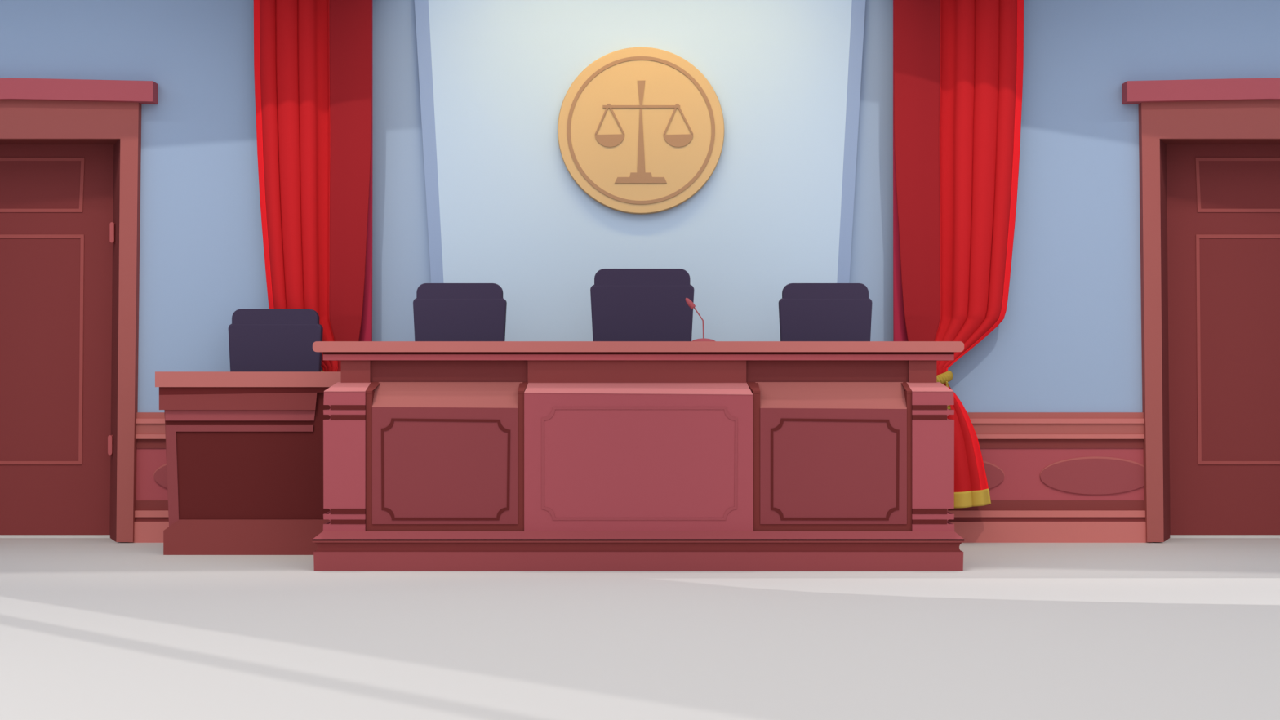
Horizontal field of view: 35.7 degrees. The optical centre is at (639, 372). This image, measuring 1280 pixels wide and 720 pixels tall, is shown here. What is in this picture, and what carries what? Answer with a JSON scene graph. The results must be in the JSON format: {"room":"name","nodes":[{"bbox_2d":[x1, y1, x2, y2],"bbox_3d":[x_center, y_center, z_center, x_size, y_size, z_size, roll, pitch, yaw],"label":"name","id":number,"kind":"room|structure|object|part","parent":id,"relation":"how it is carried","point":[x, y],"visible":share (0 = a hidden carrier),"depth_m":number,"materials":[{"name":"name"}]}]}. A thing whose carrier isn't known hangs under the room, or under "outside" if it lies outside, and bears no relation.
{"room":"courtroom","nodes":[
{"label":"courtroom","id":0,"kind":"room"},
{"bbox_2d":[0,537,1279,719],"bbox_3d":[0.000,1.400,7.500,15.000,0.200,19.000,0,0,0],"label":"floor","id":1,"kind":"structure","parent":0,"point":[91,628],"depth_m":9.62,"materials":[{"name":"white tile"}]},
{"bbox_2d":[155,371,341,555],"bbox_3d":[-2.701,0.646,14.220,1.494,1.307,0.180,0,0,0],"label":"stand","id":2,"kind":"object","parent":1,"relation":"on","point":[244,450],"visible":0.79,"depth_m":14.18,"materials":[{"name":"red wood"}]},
{"bbox_3d":[-2.858,0.741,14.206,1.057,0.730,0.048,0,0,0],"label":"stile frame","id":3,"kind":"part","parent":2,"relation":"part of","materials":[{"name":"red wood"}]},
{"bbox_3d":[-2.639,0.596,14.218,1.352,0.916,0.044,0,0,0],"label":"dark panel","id":4,"kind":"part","parent":2,"relation":"part of","materials":[{"name":"red wood"}]},
{"bbox_2d":[312,341,964,570],"bbox_3d":[-0.011,0.545,13.385,4.354,1.509,0.710,0,0,0],"label":"bench","id":5,"kind":"object","parent":1,"relation":"on","point":[438,455],"visible":1,"depth_m":13.13,"materials":[{"name":"red wood"}]},
{"bbox_3d":[-1.953,0.584,13.405,0.279,0.925,0.570,0,0,0],"label":"post","id":6,"kind":"part","parent":5,"relation":"part of","materials":[{"name":"red wood"}]},
{"bbox_3d":[-1.289,0.614,13.256,0.962,0.775,0.248,0,0,0],"label":"panel","id":7,"kind":"part","parent":5,"relation":"part of","materials":[{"name":"red wood"}]},
{"bbox_3d":[-0.008,0.589,13.260,1.512,0.915,0.280,0,0,0],"label":"panel","id":8,"kind":"part","parent":5,"relation":"part of","materials":[{"name":"red wood"}]},
{"bbox_2d":[685,297,715,341],"bbox_3d":[0.427,-0.358,13.504,0.181,0.298,0.169,0,0,40],"label":"microphone","id":9,"kind":"object","parent":5,"relation":"on","point":[689,302],"visible":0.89,"depth_m":13.48,"materials":[{"name":"red metal"}]},
{"bbox_3d":[1.279,0.617,13.256,0.968,0.768,0.248,0,0,0],"label":"panel","id":10,"kind":"part","parent":5,"relation":"part of","materials":[{"name":"red wood"}]},
{"bbox_3d":[1.937,0.584,13.405,0.279,0.925,0.570,0,0,0],"label":"post","id":11,"kind":"part","parent":5,"relation":"part of","materials":[{"name":"red wood"}]},
{"bbox_3d":[-2.674,1.135,14.705,1.001,0.330,0.790,0,0,0],"label":"step","id":12,"kind":"structure","parent":1,"relation":"on","visible":0},
{"bbox_2d":[228,308,323,371],"bbox_3d":[-2.718,0.248,14.611,0.692,1.445,0.545,0,0,0],"label":"chair","id":13,"kind":"object","parent":12,"relation":"on","point":[260,340],"visible":0.26,"depth_m":14.78,"materials":[{"name":"purple leather"}]},
{"bbox_2d":[0,0,1279,412],"bbox_3d":[0.000,-1.950,15.625,15.400,6.500,0.750,0,0,0],"label":"wall","id":14,"kind":"structure","parent":0,"point":[1068,339],"depth_m":15.25,"materials":[{"name":"blue paint"}]},
{"bbox_2d":[0,77,158,542],"bbox_3d":[-4.784,-0.462,15.410,2.173,3.553,0.640,0,0,0],"label":"door","id":15,"kind":"structure","parent":14,"relation":"in","point":[70,149],"depth_m":15.65,"materials":[{"name":"red wood"}]},
{"bbox_3d":[-4.958,-0.182,15.646,1.165,1.811,0.008,0,0,0],"label":"panel moulding","id":16,"kind":"part","parent":15,"relation":"part of","materials":[{"name":"red wood"}]},
{"bbox_3d":[-4.958,-1.478,15.646,1.173,0.430,0.008,0,0,0],"label":"panel moulding","id":17,"kind":"part","parent":15,"relation":"part of","materials":[{"name":"red wood"}]},
{"bbox_3d":[-4.784,-2.148,15.170,2.173,0.181,0.160,0,0,0],"label":"cornice","id":18,"kind":"part","parent":15,"relation":"part of","materials":[{"name":"red wood"}]},
{"bbox_2d":[414,0,865,341],"bbox_3d":[0.000,-1.443,15.215,3.474,3.265,0.070,0,0,0],"label":"wall panel","id":19,"kind":"object","parent":14,"relation":"attached to","point":[505,209],"visible":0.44,"depth_m":15.18,"materials":[{"name":"pale blue painted plaster"}]},
{"bbox_3d":[-1.595,-1.443,15.215,0.285,3.265,0.070,0,0,0],"label":"frame","id":20,"kind":"part","parent":19,"relation":"part of","materials":[{"name":"blue metal"}]},
{"bbox_2d":[557,47,724,214],"bbox_3d":[0.008,-1.843,15.140,1.269,1.269,0.080,0,0,0],"label":"emblem","id":21,"kind":"object","parent":19,"relation":"attached to","point":[641,130],"visible":1,"depth_m":15.11,"materials":[{"name":"brown metal"}]},
{"bbox_3d":[-0.229,-1.926,15.105,0.227,0.235,0.010,0,0,0],"label":"pan cord","id":22,"kind":"part","parent":21,"relation":"part of","materials":[{"name":"brown metal"}]},
{"bbox_3d":[0.009,-1.870,15.108,0.063,0.701,0.008,0,0,0],"label":"balance post","id":23,"kind":"part","parent":21,"relation":"part of","materials":[{"name":"brown metal"}]},
{"bbox_3d":[0.292,-1.926,15.105,0.227,0.235,0.010,0,0,0],"label":"pan cord","id":24,"kind":"part","parent":21,"relation":"part of","materials":[{"name":"brown metal"}]},
{"bbox_3d":[1.598,-1.443,15.215,0.278,3.265,0.070,0,0,0],"label":"frame","id":25,"kind":"part","parent":19,"relation":"part of","materials":[{"name":"blue metal"}]},
{"bbox_2d":[128,412,1151,542],"bbox_3d":[0.007,0.802,15.227,7.837,0.995,0.065,0,0,0],"label":"trim","id":26,"kind":"structure","parent":14,"relation":"attached to","point":[1051,477],"depth_m":15.22,"materials":[{"name":"red wood"}]},
{"bbox_3d":[-3.296,0.795,15.229,0.856,0.274,0.011,0,0,0],"label":"oval panel","id":27,"kind":"part","parent":26,"relation":"part of","materials":[{"name":"red wood"}]},
{"bbox_3d":[0.000,1.220,15.227,7.823,0.160,0.065,0,0,0],"label":"skirting","id":28,"kind":"part","parent":26,"relation":"part of","materials":[{"name":"red wood"}]},
{"bbox_3d":[0.000,0.328,15.240,7.823,0.046,0.040,0,0,0],"label":"cap rail","id":29,"kind":"part","parent":26,"relation":"part of","materials":[{"name":"red wood"}]},
{"bbox_3d":[2.362,0.795,15.229,0.856,0.274,0.011,0,0,0],"label":"oval panel","id":30,"kind":"part","parent":26,"relation":"part of","materials":[{"name":"red wood"}]},
{"bbox_3d":[3.494,0.795,15.229,0.856,0.274,0.011,0,0,0],"label":"oval panel","id":31,"kind":"part","parent":26,"relation":"part of","materials":[{"name":"red wood"}]},
{"bbox_2d":[1121,77,1279,542],"bbox_3d":[4.784,-0.462,15.410,2.173,3.553,0.640,0,0,0],"label":"door","id":32,"kind":"structure","parent":14,"relation":"in","point":[1209,149],"depth_m":15.65,"materials":[{"name":"red wood"}]},
{"bbox_3d":[4.784,-2.148,15.170,2.173,0.181,0.160,0,0,0],"label":"cornice","id":33,"kind":"part","parent":32,"relation":"part of","materials":[{"name":"red wood"}]},
{"bbox_3d":[4.958,-1.478,15.646,1.173,0.430,0.008,0,0,0],"label":"panel moulding","id":34,"kind":"part","parent":32,"relation":"part of","materials":[{"name":"red wood"}]},
{"bbox_3d":[4.958,-0.182,15.646,1.165,1.811,0.008,0,0,0],"label":"panel moulding","id":35,"kind":"part","parent":32,"relation":"part of","materials":[{"name":"red wood"}]},
{"bbox_3d":[0.000,-3.650,14.295,15.000,1.300,1.909,0,0,0],"label":"ceiling","id":36,"kind":"structure","parent":0,"visible":0},
{"bbox_2d":[253,0,372,371],"bbox_3d":[-2.473,-1.014,15.007,0.896,4.080,0.181,0,0,0],"label":"curtain","id":37,"kind":"object","parent":36,"relation":"hanging from","point":[313,59],"visible":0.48,"depth_m":14.99,"materials":[{"name":"red fabric"}]},
{"bbox_3d":[-2.190,-1.475,15.003,0.333,3.132,0.036,0,0,6],"label":"panel","id":38,"kind":"part","parent":37,"relation":"part of","materials":[{"name":"red fabric"}]},
{"bbox_2d":[893,0,1023,507],"bbox_3d":[2.409,-1.014,15.007,0.986,4.080,0.182,0,0,0],"label":"curtain","id":39,"kind":"object","parent":36,"relation":"hanging from","point":[958,64],"visible":0.76,"depth_m":14.98,"materials":[{"name":"red fabric"}]},
{"bbox_3d":[2.097,-1.475,15.003,0.365,3.132,0.037,0,0,-6],"label":"panel","id":40,"kind":"part","parent":39,"relation":"part of","materials":[{"name":"red fabric"}]},
{"bbox_2d":[936,370,952,409],"bbox_3d":[2.236,0.135,15.004,0.253,0.303,0.183,0,0,0],"label":"tieback","id":41,"kind":"object","parent":39,"relation":"attached to","point":[945,377],"visible":0.47,"depth_m":14.94,"materials":[{"name":"gold metal"}]},
{"bbox_3d":[-0.010,1.025,14.225,3.876,0.550,0.990,0,0,0],"label":"platform","id":42,"kind":"object","parent":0,"visible":0},
{"bbox_2d":[413,283,506,341],"bbox_3d":[-1.293,0.054,14.068,0.666,1.391,0.524,0,0,0],"label":"chair","id":43,"kind":"object","parent":42,"relation":"on","point":[443,312],"visible":0.27,"depth_m":14.23,"materials":[{"name":"purple leather"}]},
{"bbox_2d":[590,268,693,341],"bbox_3d":[0.016,0.002,14.068,0.744,1.495,0.524,0,0,0],"label":"chair","id":44,"kind":"object","parent":42,"relation":"on","point":[628,304],"visible":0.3,"depth_m":14.23,"materials":[{"name":"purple leather"}]},
{"bbox_2d":[778,283,871,341],"bbox_3d":[1.331,0.054,14.068,0.666,1.391,0.524,0,0,0],"label":"chair","id":45,"kind":"object","parent":42,"relation":"on","point":[808,312],"visible":0.35,"depth_m":14.23,"materials":[{"name":"purple leather"}]}
]}

